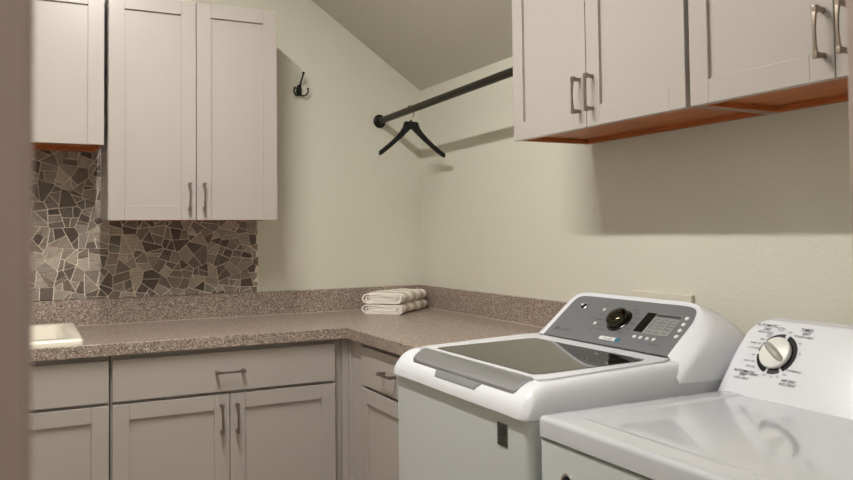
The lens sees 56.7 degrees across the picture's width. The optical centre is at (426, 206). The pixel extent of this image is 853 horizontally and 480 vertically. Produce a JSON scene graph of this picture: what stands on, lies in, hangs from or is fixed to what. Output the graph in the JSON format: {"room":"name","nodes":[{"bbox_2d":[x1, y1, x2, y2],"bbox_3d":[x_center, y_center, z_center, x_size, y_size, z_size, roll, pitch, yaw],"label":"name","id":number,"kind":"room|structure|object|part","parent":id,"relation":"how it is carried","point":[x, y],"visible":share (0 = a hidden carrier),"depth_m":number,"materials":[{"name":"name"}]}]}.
{"room":"laundry room","nodes":[
{"label":"laundry room","id":0,"kind":"room"},
{"bbox_2d":[39,0,421,301],"bbox_3d":[-1.146,-0.011,3.325,2.690,2.800,0.120,0,-2,-27],"label":"wall","id":1,"kind":"structure","parent":0,"point":[349,213],"depth_m":3.64,"materials":[{"name":"paint"}]},
{"bbox_2d":[33,0,103,151],"bbox_3d":[-1.604,-0.508,2.854,0.799,0.570,0.340,0,-2,-27],"label":"upper cabinet","id":2,"kind":"object","parent":1,"relation":"attached to","point":[68,96],"visible":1,"depth_m":2.87,"materials":[{"name":"paint"}]},
{"bbox_2d":[32,149,257,301],"bbox_3d":[-1.472,0.066,3.085,1.647,0.605,0.009,0,-2,-27],"label":"backsplash","id":3,"kind":"structure","parent":1,"relation":"attached to","point":[77,255],"depth_m":3.18,"materials":[{"name":"tile"}]},
{"bbox_2d":[101,0,276,220],"bbox_3d":[-0.950,-0.366,3.179,0.636,0.847,0.340,0,-2,-27],"label":"upper cabinet","id":4,"kind":"object","parent":1,"relation":"attached to","point":[190,88],"visible":1,"depth_m":3.04,"materials":[{"name":"paint"}]},
{"bbox_3d":[-1.035,-0.370,2.992,0.314,0.846,0.020,0,-2,-27],"label":"door","id":5,"kind":"part","parent":4,"relation":"part of","materials":[{"name":"paint"}]},
{"bbox_3d":[-0.903,-0.040,3.017,0.011,0.104,0.031,0,-2,-27],"label":"handle","id":6,"kind":"part","parent":4,"relation":"part of","materials":[{"name":"grey metal"}]},
{"bbox_3d":[-0.854,-0.039,3.042,0.011,0.104,0.031,0,-2,-27],"label":"handle","id":7,"kind":"part","parent":4,"relation":"part of","materials":[{"name":"grey metal"}]},
{"bbox_3d":[-0.751,-0.369,3.136,0.317,0.846,0.020,0,-2,-27],"label":"door","id":8,"kind":"part","parent":4,"relation":"part of","materials":[{"name":"paint"}]},
{"bbox_2d":[293,72,308,96],"bbox_3d":[-0.564,-0.547,3.540,0.060,0.107,0.062,-2,-2,25],"label":"coat hook","id":9,"kind":"object","parent":1,"relation":"attached to","point":[298,88],"visible":1,"depth_m":3.55,"materials":[{"name":"black metal"}]},
{"bbox_2d":[373,67,512,127],"bbox_3d":[0.068,-0.436,3.163,0.063,0.085,1.293,0,-2,-27],"label":"closet rod","id":10,"kind":"object","parent":1,"relation":"attached to","point":[379,121],"visible":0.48,"depth_m":3.12,"materials":[{"name":"metal"}]},
{"bbox_2d":[379,105,444,157],"bbox_3d":[-0.063,-0.328,3.422,0.312,0.226,0.029,0,-2,-27],"label":"clothes hanger","id":11,"kind":"object","parent":10,"relation":"hanging from","point":[407,125],"visible":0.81,"depth_m":3.43,"materials":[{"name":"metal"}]},
{"bbox_3d":[-0.063,-0.291,3.421,0.312,0.154,0.029,0,-2,-27],"label":"arm","id":12,"kind":"part","parent":11,"relation":"part of"},
{"bbox_2d":[312,0,512,90],"bbox_3d":[-0.488,-1.041,2.034,2.450,0.845,2.850,0,-2,-27],"label":"ceiling","id":13,"kind":"structure","parent":0,"point":[429,43],"depth_m":3.33,"materials":[{"name":"paint"}]},
{"bbox_2d":[420,56,852,334],"bbox_3d":[0.674,0.318,2.567,0.120,2.050,2.850,0,-2,-27],"label":"wall","id":14,"kind":"structure","parent":0,"point":[749,218],"depth_m":2.42,"materials":[{"name":"paint"}]},
{"bbox_2d":[512,0,772,144],"bbox_3d":[0.568,-0.489,2.275,0.340,0.536,0.743,0,-2,-27],"label":"upper cabinet","id":15,"kind":"object","parent":14,"relation":"attached to","point":[586,72],"visible":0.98,"depth_m":2.18,"materials":[{"name":"paint"}]},
{"bbox_3d":[0.369,-0.482,2.383,0.020,0.535,0.368,0,-2,-27],"label":"door","id":16,"kind":"part","parent":15,"relation":"part of","materials":[{"name":"paint"}]},
{"bbox_3d":[0.419,-0.312,2.224,0.031,0.104,0.011,0,-2,-27],"label":"handle","id":17,"kind":"part","parent":15,"relation":"part of","materials":[{"name":"grey metal"}]},
{"bbox_3d":[0.445,-0.314,2.174,0.031,0.104,0.011,0,-2,-27],"label":"handle","id":18,"kind":"part","parent":15,"relation":"part of","materials":[{"name":"grey metal"}]},
{"bbox_3d":[0.536,-0.495,2.051,0.020,0.535,0.370,0,-2,-27],"label":"door","id":19,"kind":"part","parent":15,"relation":"part of","materials":[{"name":"paint"}]},
{"bbox_2d":[631,290,694,303],"bbox_3d":[0.695,0.377,2.355,0.034,0.238,0.251,0,-2,-27],"label":"outlet box","id":20,"kind":"object","parent":14,"relation":"attached to","point":[658,295],"visible":0.09,"depth_m":2.34,"materials":[{"name":"beige plastic"}]},
{"bbox_2d":[688,0,848,112],"bbox_3d":[0.910,-0.515,1.598,0.340,0.536,0.750,0,-2,-27],"label":"upper cabinet","id":21,"kind":"object","parent":14,"relation":"attached to","point":[772,56],"visible":0.98,"depth_m":1.71,"materials":[{"name":"paint"}]},
{"bbox_3d":[0.764,-0.339,1.541,0.031,0.104,0.011,0,-2,-27],"label":"handle","id":22,"kind":"part","parent":21,"relation":"part of","materials":[{"name":"grey metal"}]},
{"bbox_3d":[0.786,-0.341,1.497,0.031,0.104,0.011,0,-2,-27],"label":"handle","id":23,"kind":"part","parent":21,"relation":"part of","materials":[{"name":"grey metal"}]},
{"bbox_3d":[0.879,-0.522,1.372,0.020,0.535,0.372,0,-2,-27],"label":"door","id":24,"kind":"part","parent":21,"relation":"part of","materials":[{"name":"paint"}]},
{"bbox_3d":[-0.053,1.354,1.178,2.720,0.100,4.840,0,-2,-27],"label":"floor","id":25,"kind":"structure","parent":0,"visible":0},
{"bbox_2d":[31,356,108,479],"bbox_3d":[-1.530,0.935,2.664,0.812,0.872,0.640,0,-2,-27],"label":"base cabinet","id":26,"kind":"object","parent":25,"relation":"on","point":[70,397],"visible":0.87,"depth_m":2.55,"materials":[{"name":"paint"}]},
{"bbox_3d":[-1.223,0.951,2.505,0.400,0.592,0.020,0,-2,-27],"label":"door","id":27,"kind":"part","parent":26,"relation":"part of","materials":[{"name":"paint"}]},
{"bbox_3d":[-1.407,0.575,2.427,0.803,0.138,0.020,0,-2,-27],"label":"drawer","id":28,"kind":"part","parent":26,"relation":"part of","materials":[{"name":"paint"}]},
{"bbox_2d":[109,339,341,479],"bbox_3d":[-0.802,0.939,3.031,0.810,0.872,0.640,0,-2,-27],"label":"base cabinet","id":29,"kind":"object","parent":25,"relation":"on","point":[268,411],"visible":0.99,"depth_m":2.77,"materials":[{"name":"paint"}]},
{"bbox_3d":[-0.863,0.953,2.687,0.383,0.592,0.020,0,-2,-27],"label":"door","id":30,"kind":"part","parent":29,"relation":"part of","materials":[{"name":"paint"}]},
{"bbox_3d":[-0.708,0.738,2.745,0.011,0.104,0.031,0,-2,-27],"label":"handle","id":31,"kind":"part","parent":29,"relation":"part of","materials":[{"name":"grey metal"}]},
{"bbox_3d":[-0.692,0.579,2.788,0.775,0.138,0.020,0,-2,-27],"label":"drawer","id":32,"kind":"part","parent":29,"relation":"part of","materials":[{"name":"paint"}]},
{"bbox_3d":[-0.684,0.577,2.763,0.104,0.011,0.031,0,-2,-27],"label":"handle","id":33,"kind":"part","parent":29,"relation":"part of","materials":[{"name":"grey metal"}]},
{"bbox_3d":[-0.661,0.741,2.769,0.011,0.104,0.031,0,-2,-27],"label":"handle","id":34,"kind":"part","parent":29,"relation":"part of","materials":[{"name":"grey metal"}]},
{"bbox_3d":[-0.516,0.955,2.862,0.390,0.592,0.020,0,-2,-27],"label":"door","id":35,"kind":"part","parent":29,"relation":"part of","materials":[{"name":"paint"}]},
{"bbox_2d":[32,285,567,361],"bbox_3d":[-0.821,0.419,2.676,2.448,0.142,1.299,0,-2,-27],"label":"countertop","id":36,"kind":"structure","parent":29,"relation":"on","point":[156,324],"depth_m":3.09,"materials":[{"name":"stone"}]},
{"bbox_2d":[32,323,82,348],"bbox_3d":[-1.504,0.549,2.673,0.600,0.224,0.578,0,-2,-27],"label":"sink","id":37,"kind":"object","parent":36,"relation":"in","point":[53,334],"visible":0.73,"depth_m":2.83,"materials":[{"name":"ceramic"}]},
{"bbox_2d":[361,299,427,314],"bbox_3d":[-0.140,0.448,3.565,0.195,0.046,0.327,-1,-2,20],"label":"folded towel","id":38,"kind":"object","parent":36,"relation":"on","point":[389,309],"visible":0.86,"depth_m":3.43,"materials":[{"name":"white fabric"}]},
{"bbox_2d":[362,288,426,303],"bbox_3d":[-0.142,0.402,3.569,0.191,0.047,0.323,-1,-2,20],"label":"folded towel","id":39,"kind":"object","parent":38,"relation":"on","point":[391,296],"visible":1,"depth_m":3.44,"materials":[{"name":"white fabric"}]},
{"bbox_2d":[341,339,363,479],"bbox_3d":[-0.270,0.930,2.944,0.060,0.872,0.124,0,-2,-27],"label":"cabinet filler","id":40,"kind":"object","parent":25,"relation":"on","point":[351,394],"visible":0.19,"depth_m":2.97,"materials":[{"name":"paint"}]},
{"bbox_2d":[361,344,400,479],"bbox_3d":[0.139,0.920,2.768,0.640,0.872,0.557,0,-2,-27],"label":"base cabinet","id":41,"kind":"object","parent":25,"relation":"on","point":[380,422],"visible":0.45,"depth_m":2.73,"materials":[{"name":"paint"}]},
{"bbox_3d":[-0.106,0.943,2.634,0.020,0.592,0.528,0,-2,-27],"label":"door","id":42,"kind":"part","parent":41,"relation":"part of","materials":[{"name":"paint"}]},
{"bbox_3d":[-0.110,0.568,2.646,0.020,0.138,0.528,0,-2,-27],"label":"drawer","id":43,"kind":"part","parent":41,"relation":"part of","materials":[{"name":"paint"}]},
{"bbox_3d":[-0.135,0.565,2.640,0.031,0.011,0.104,0,-2,-27],"label":"handle","id":44,"kind":"part","parent":41,"relation":"part of","materials":[{"name":"grey metal"}]},
{"bbox_2d":[394,293,744,479],"bbox_3d":[0.366,0.792,2.090,0.692,1.077,0.686,0,-2,-27],"label":"washing machine","id":45,"kind":"object","parent":25,"relation":"on","point":[471,409],"visible":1,"depth_m":1.93,"materials":[{"name":"white metal"}]},
{"bbox_3d":[0.095,0.402,1.961,0.054,0.032,0.530,0,-2,-27],"label":"lid handle","id":46,"kind":"part","parent":45,"relation":"part of","materials":[{"name":"silver metal"}]},
{"bbox_2d":[497,425,505,446],"bbox_3d":[0.166,0.506,1.743,0.001,0.043,0.042,0,-2,-27],"label":"print","id":47,"kind":"object","parent":45,"relation":"attached to","point":[499,425],"depth_m":1.74},
{"bbox_3d":[0.276,0.382,2.045,0.305,0.015,0.504,0,-2,-27],"label":"lid glass","id":48,"kind":"part","parent":45,"relation":"part of","materials":[{"name":"glass"}]},
{"bbox_3d":[0.284,0.384,2.066,0.383,0.020,0.592,0,-2,-27],"label":"lid","id":49,"kind":"part","parent":45,"relation":"part of","materials":[{"name":"white plastic"}]},
{"bbox_3d":[0.526,0.306,2.178,0.061,0.055,0.067,0,-2,-27],"label":"knob","id":50,"kind":"part","parent":45,"relation":"part of","materials":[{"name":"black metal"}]},
{"bbox_3d":[0.527,0.319,2.182,0.135,0.111,0.514,0,-2,-27],"label":"control panel","id":51,"kind":"part","parent":45,"relation":"part of","materials":[{"name":"grey plastic"}]},
{"bbox_2d":[540,318,852,479],"bbox_3d":[0.699,0.779,1.474,0.733,1.053,0.699,0,-2,-27],"label":"dryer","id":52,"kind":"object","parent":25,"relation":"on","point":[782,407],"visible":1,"depth_m":1.56,"materials":[{"name":"white metal"}]},
{"bbox_3d":[0.695,0.437,1.475,0.706,0.041,0.680,0,-2,-27],"label":"panel","id":53,"kind":"part","parent":52,"relation":"part of","materials":[{"name":"white metal"}]},
{"bbox_3d":[0.192,-0.116,0.676,2.690,2.800,0.120,0,-2,-27],"label":"wall","id":54,"kind":"structure","parent":0,"visible":0},
{"bbox_2d":[0,0,24,479],"bbox_3d":[0.169,0.221,0.575,0.966,2.120,0.016,0,-2,-27],"label":"door frame","id":55,"kind":"structure","parent":54,"relation":"attached to","point":[12,12],"depth_m":0.39,"materials":[{"name":"paint"}]},
{"bbox_2d":[22,0,33,479],"bbox_3d":[-0.233,0.256,0.447,0.015,2.050,0.120,0,-2,-27],"label":"trim","id":56,"kind":"structure","parent":54,"relation":"attached to","point":[29,4],"depth_m":0.40,"materials":[{"name":"paint"}]},
{"bbox_2d":[846,0,852,228],"bbox_3d":[0.509,0.260,0.821,0.015,2.050,0.120,0,-2,-27],"label":"trim","id":57,"kind":"structure","parent":54,"relation":"attached to","point":[849,3],"depth_m":0.88,"materials":[{"name":"paint"}]}
]}

